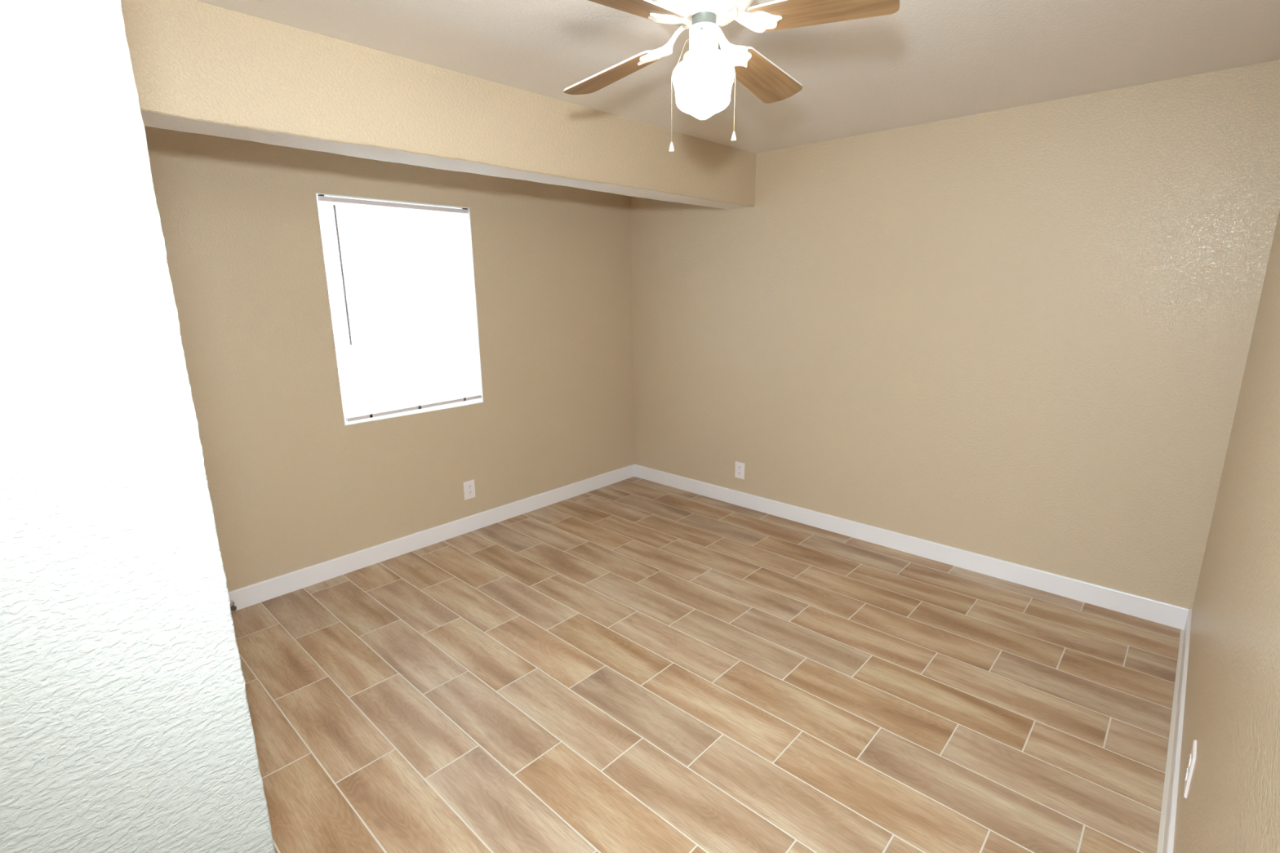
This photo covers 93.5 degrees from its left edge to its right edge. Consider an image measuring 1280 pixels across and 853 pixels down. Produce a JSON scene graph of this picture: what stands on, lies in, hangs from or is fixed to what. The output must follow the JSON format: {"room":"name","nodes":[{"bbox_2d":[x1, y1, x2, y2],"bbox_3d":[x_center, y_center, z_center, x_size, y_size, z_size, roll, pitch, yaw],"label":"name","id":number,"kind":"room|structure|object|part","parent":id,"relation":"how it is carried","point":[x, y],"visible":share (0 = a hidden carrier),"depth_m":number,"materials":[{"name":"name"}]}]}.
{"room":"empty bedroom","nodes":[
{"label":"empty bedroom","id":0,"kind":"room"},
{"bbox_2d":[0,0,275,852],"bbox_3d":[-1.154,0.384,0.114,0.121,2.440,1.829,11,18,42],"label":"wall","id":1,"kind":"structure","parent":0,"point":[126,725],"depth_m":0.61,"materials":[{"name":"paint"}]},
{"bbox_2d":[144,125,634,591],"bbox_3d":[-1.301,-0.469,3.776,0.150,2.440,3.472,11,18,42],"label":"wall","id":2,"kind":"structure","parent":0,"point":[292,487],"depth_m":3.40,"materials":[{"name":"beige paint"}]},
{"bbox_2d":[230,600,236,611],"bbox_3d":[-2.069,0.914,3.055,0.072,0.038,0.038,11,18,42],"label":"door stop","id":3,"kind":"object","parent":2,"relation":"attached to","point":[233,606],"visible":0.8,"depth_m":3.04,"materials":[{"name":"silver metal"}]},
{"bbox_3d":[-2.077,0.913,3.062,0.050,0.038,0.038,11,18,42],"label":"post","id":4,"kind":"part","parent":3,"relation":"part of","materials":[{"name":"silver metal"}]},
{"bbox_2d":[315,192,483,426],"bbox_3d":[-1.409,-0.692,3.605,0.145,1.231,0.898,11,18,42],"label":"window","id":5,"kind":"structure","parent":2,"relation":"in","point":[468,221],"depth_m":3.75,"materials":[{"name":"white plastic"}]},
{"bbox_2d":[317,194,480,422],"bbox_3d":[-1.366,-0.691,3.576,0.041,1.211,0.868,11,18,42],"label":"window blind","id":6,"kind":"object","parent":5,"relation":"attached to","point":[400,277],"visible":1,"depth_m":3.54,"materials":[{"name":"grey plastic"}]},
{"bbox_3d":[-1.574,-0.626,3.370,0.028,1.180,0.016,11,18,42],"label":"ladder cord","id":7,"kind":"part","parent":6,"relation":"part of","materials":[{"name":"white fabric"}]},
{"bbox_3d":[-1.370,-0.680,3.583,0.028,1.176,0.016,11,18,42],"label":"ladder cord","id":8,"kind":"part","parent":6,"relation":"part of","materials":[{"name":"white fabric"}]},
{"bbox_3d":[-1.364,-0.119,3.713,0.026,0.035,0.866,11,18,42],"label":"rail","id":9,"kind":"part","parent":6,"relation":"part of","materials":[{"name":"grey plastic"}]},
{"bbox_3d":[-1.157,-0.737,3.804,0.028,1.172,0.016,11,18,42],"label":"ladder cord","id":10,"kind":"part","parent":6,"relation":"part of","materials":[{"name":"white fabric"}]},
{"bbox_3d":[-1.388,-0.091,3.731,0.105,0.004,0.898,11,18,42],"label":"sill","id":11,"kind":"part","parent":5,"relation":"part of","materials":[{"name":"white plastic"}]},
{"bbox_2d":[228,463,635,612],"bbox_3d":[-1.230,0.678,3.987,0.012,0.108,3.472,11,18,42],"label":"baseboard","id":12,"kind":"structure","parent":2,"relation":"attached to","point":[257,593],"depth_m":3.76,"materials":[{"name":"white paint"}]},
{"bbox_2d":[462,479,475,500],"bbox_3d":[-1.140,0.424,4.032,0.009,0.124,0.081,11,18,42],"label":"wall outlet","id":13,"kind":"object","parent":2,"relation":"attached to","point":[468,486],"visible":1,"depth_m":4.03,"materials":[{"name":"white plastic"}]},
{"bbox_2d":[231,476,1184,852],"bbox_3d":[-0.541,1.203,2.167,3.899,0.100,5.600,11,18,42],"label":"floor","id":14,"kind":"structure","parent":0,"point":[634,664],"depth_m":2.42,"materials":[{"name":"brown tile"}]},
{"bbox_2d":[195,0,1279,153],"bbox_3d":[-0.567,-1.271,1.590,3.899,0.100,5.600,11,18,42],"label":"ceiling","id":15,"kind":"structure","parent":0,"point":[925,61],"depth_m":2.19,"materials":[{"name":"paint"}]},
{"bbox_2d":[120,0,756,209],"bbox_3d":[-0.505,-1.332,2.801,0.220,0.332,3.472,11,18,42],"label":"ceiling beam","id":16,"kind":"structure","parent":15,"relation":"attached to","point":[198,67],"depth_m":2.21,"materials":[{"name":"beige paint"}]},
{"bbox_2d":[563,0,900,152],"bbox_3d":[0.181,-1.028,1.721,0.815,0.448,0.837,-2,13,-5],"label":"ceiling fan","id":17,"kind":"object","parent":15,"relation":"hanging from","point":[703,82],"visible":1,"depth_m":1.67,"materials":[{"name":"white metal"}]},
{"bbox_3d":[-0.086,-1.131,1.933,0.377,0.006,0.144,2,22,41],"label":"blade","id":18,"kind":"part","parent":17,"relation":"part of","materials":[{"name":"brown wood"}]},
{"bbox_3d":[-0.037,-1.017,1.442,0.144,0.006,0.377,21,30,33],"label":"blade","id":19,"kind":"part","parent":17,"relation":"part of","materials":[{"name":"brown wood"}]},
{"bbox_3d":[0.061,-1.135,1.799,0.185,0.043,0.102,2,22,41],"label":"blade arm","id":20,"kind":"part","parent":17,"relation":"part of","materials":[{"name":"white metal"}]},
{"bbox_3d":[0.086,-1.085,1.583,0.102,0.043,0.185,21,30,33],"label":"blade arm","id":21,"kind":"part","parent":17,"relation":"part of","materials":[{"name":"white metal"}]},
{"bbox_3d":[0.115,-0.967,1.738,0.050,0.268,0.002,1,13,6],"label":"pull chain","id":22,"kind":"part","parent":17,"relation":"part of","materials":[{"name":"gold metal"}]},
{"bbox_3d":[0.182,-0.973,1.736,0.177,0.161,0.177,11,18,42],"label":"lamp globe","id":23,"kind":"part","parent":17,"relation":"part of","materials":[{"name":"white glass"}]},
{"bbox_3d":[0.247,-0.979,1.721,0.051,0.252,0.002,1,13,6],"label":"pull chain","id":24,"kind":"part","parent":17,"relation":"part of","materials":[{"name":"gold metal"}]},
{"bbox_3d":[0.276,-1.143,1.821,0.102,0.043,0.185,-3,2,39],"label":"blade arm","id":25,"kind":"part","parent":17,"relation":"part of","materials":[{"name":"white metal"}]},
{"bbox_3d":[0.298,-1.093,1.605,0.185,0.043,0.102,18,12,38],"label":"blade arm","id":26,"kind":"part","parent":17,"relation":"part of","materials":[{"name":"white metal"}]},
{"bbox_3d":[0.401,-1.146,1.976,0.144,0.006,0.377,-4,2,39],"label":"blade","id":27,"kind":"part","parent":17,"relation":"part of","materials":[{"name":"brown wood"}]},
{"bbox_3d":[0.445,-1.032,1.485,0.377,0.006,0.144,18,12,38],"label":"blade","id":28,"kind":"part","parent":17,"relation":"part of","materials":[{"name":"brown wood"}]},
{"bbox_2d":[631,59,1279,608],"bbox_3d":[1.305,-0.506,3.814,3.899,2.440,0.150,11,18,42],"label":"wall","id":29,"kind":"structure","parent":0,"point":[1020,335],"depth_m":3.18,"materials":[{"name":"beige paint"}]},
{"bbox_2d":[734,461,744,479],"bbox_3d":[0.736,0.325,4.451,0.081,0.124,0.009,11,18,42],"label":"wall outlet","id":30,"kind":"object","parent":29,"relation":"attached to","point":[740,467],"visible":1,"depth_m":4.45,"materials":[{"name":"white plastic"}]},
{"bbox_2d":[634,464,1188,630],"bbox_3d":[1.262,0.643,4.022,3.575,0.108,0.012,11,18,42],"label":"baseboard","id":31,"kind":"structure","parent":29,"relation":"attached to","point":[1143,607],"depth_m":3.52,"materials":[{"name":"white paint"}]},
{"bbox_2d":[1173,209,1279,852],"bbox_3d":[0.817,0.242,0.630,0.150,2.440,5.300,11,18,42],"label":"wall","id":32,"kind":"structure","parent":0,"point":[1232,711],"depth_m":1.32,"materials":[{"name":"beige paint"}]},
{"bbox_2d":[1162,608,1191,852],"bbox_3d":[0.770,1.366,0.949,0.012,0.108,5.300,11,18,42],"label":"baseboard","id":33,"kind":"structure","parent":32,"relation":"attached to","point":[1168,842],"depth_m":2.01,"materials":[{"name":"white paint"}]},
{"bbox_2d":[1183,739,1196,798],"bbox_3d":[1.439,0.896,1.578,0.009,0.124,0.081,11,18,42],"label":"wall outlet","id":34,"kind":"object","parent":32,"relation":"attached to","point":[1192,758],"visible":1,"depth_m":1.56,"materials":[{"name":"white plastic"}]},
{"bbox_2d":[1184,768,1187,781],"bbox_3d":[1.438,0.916,1.585,0.003,0.027,0.034,11,18,42],"label":"receptacle","id":35,"kind":"object","parent":34,"relation":"attached to","point":[1186,773],"depth_m":1.58,"materials":[{"name":"white plastic"}]},
{"bbox_2d":[1187,754,1191,768],"bbox_3d":[1.437,0.874,1.575,0.003,0.027,0.034,11,18,42],"label":"receptacle","id":36,"kind":"object","parent":34,"relation":"attached to","point":[1189,759],"depth_m":1.57,"materials":[{"name":"white plastic"}]}
]}

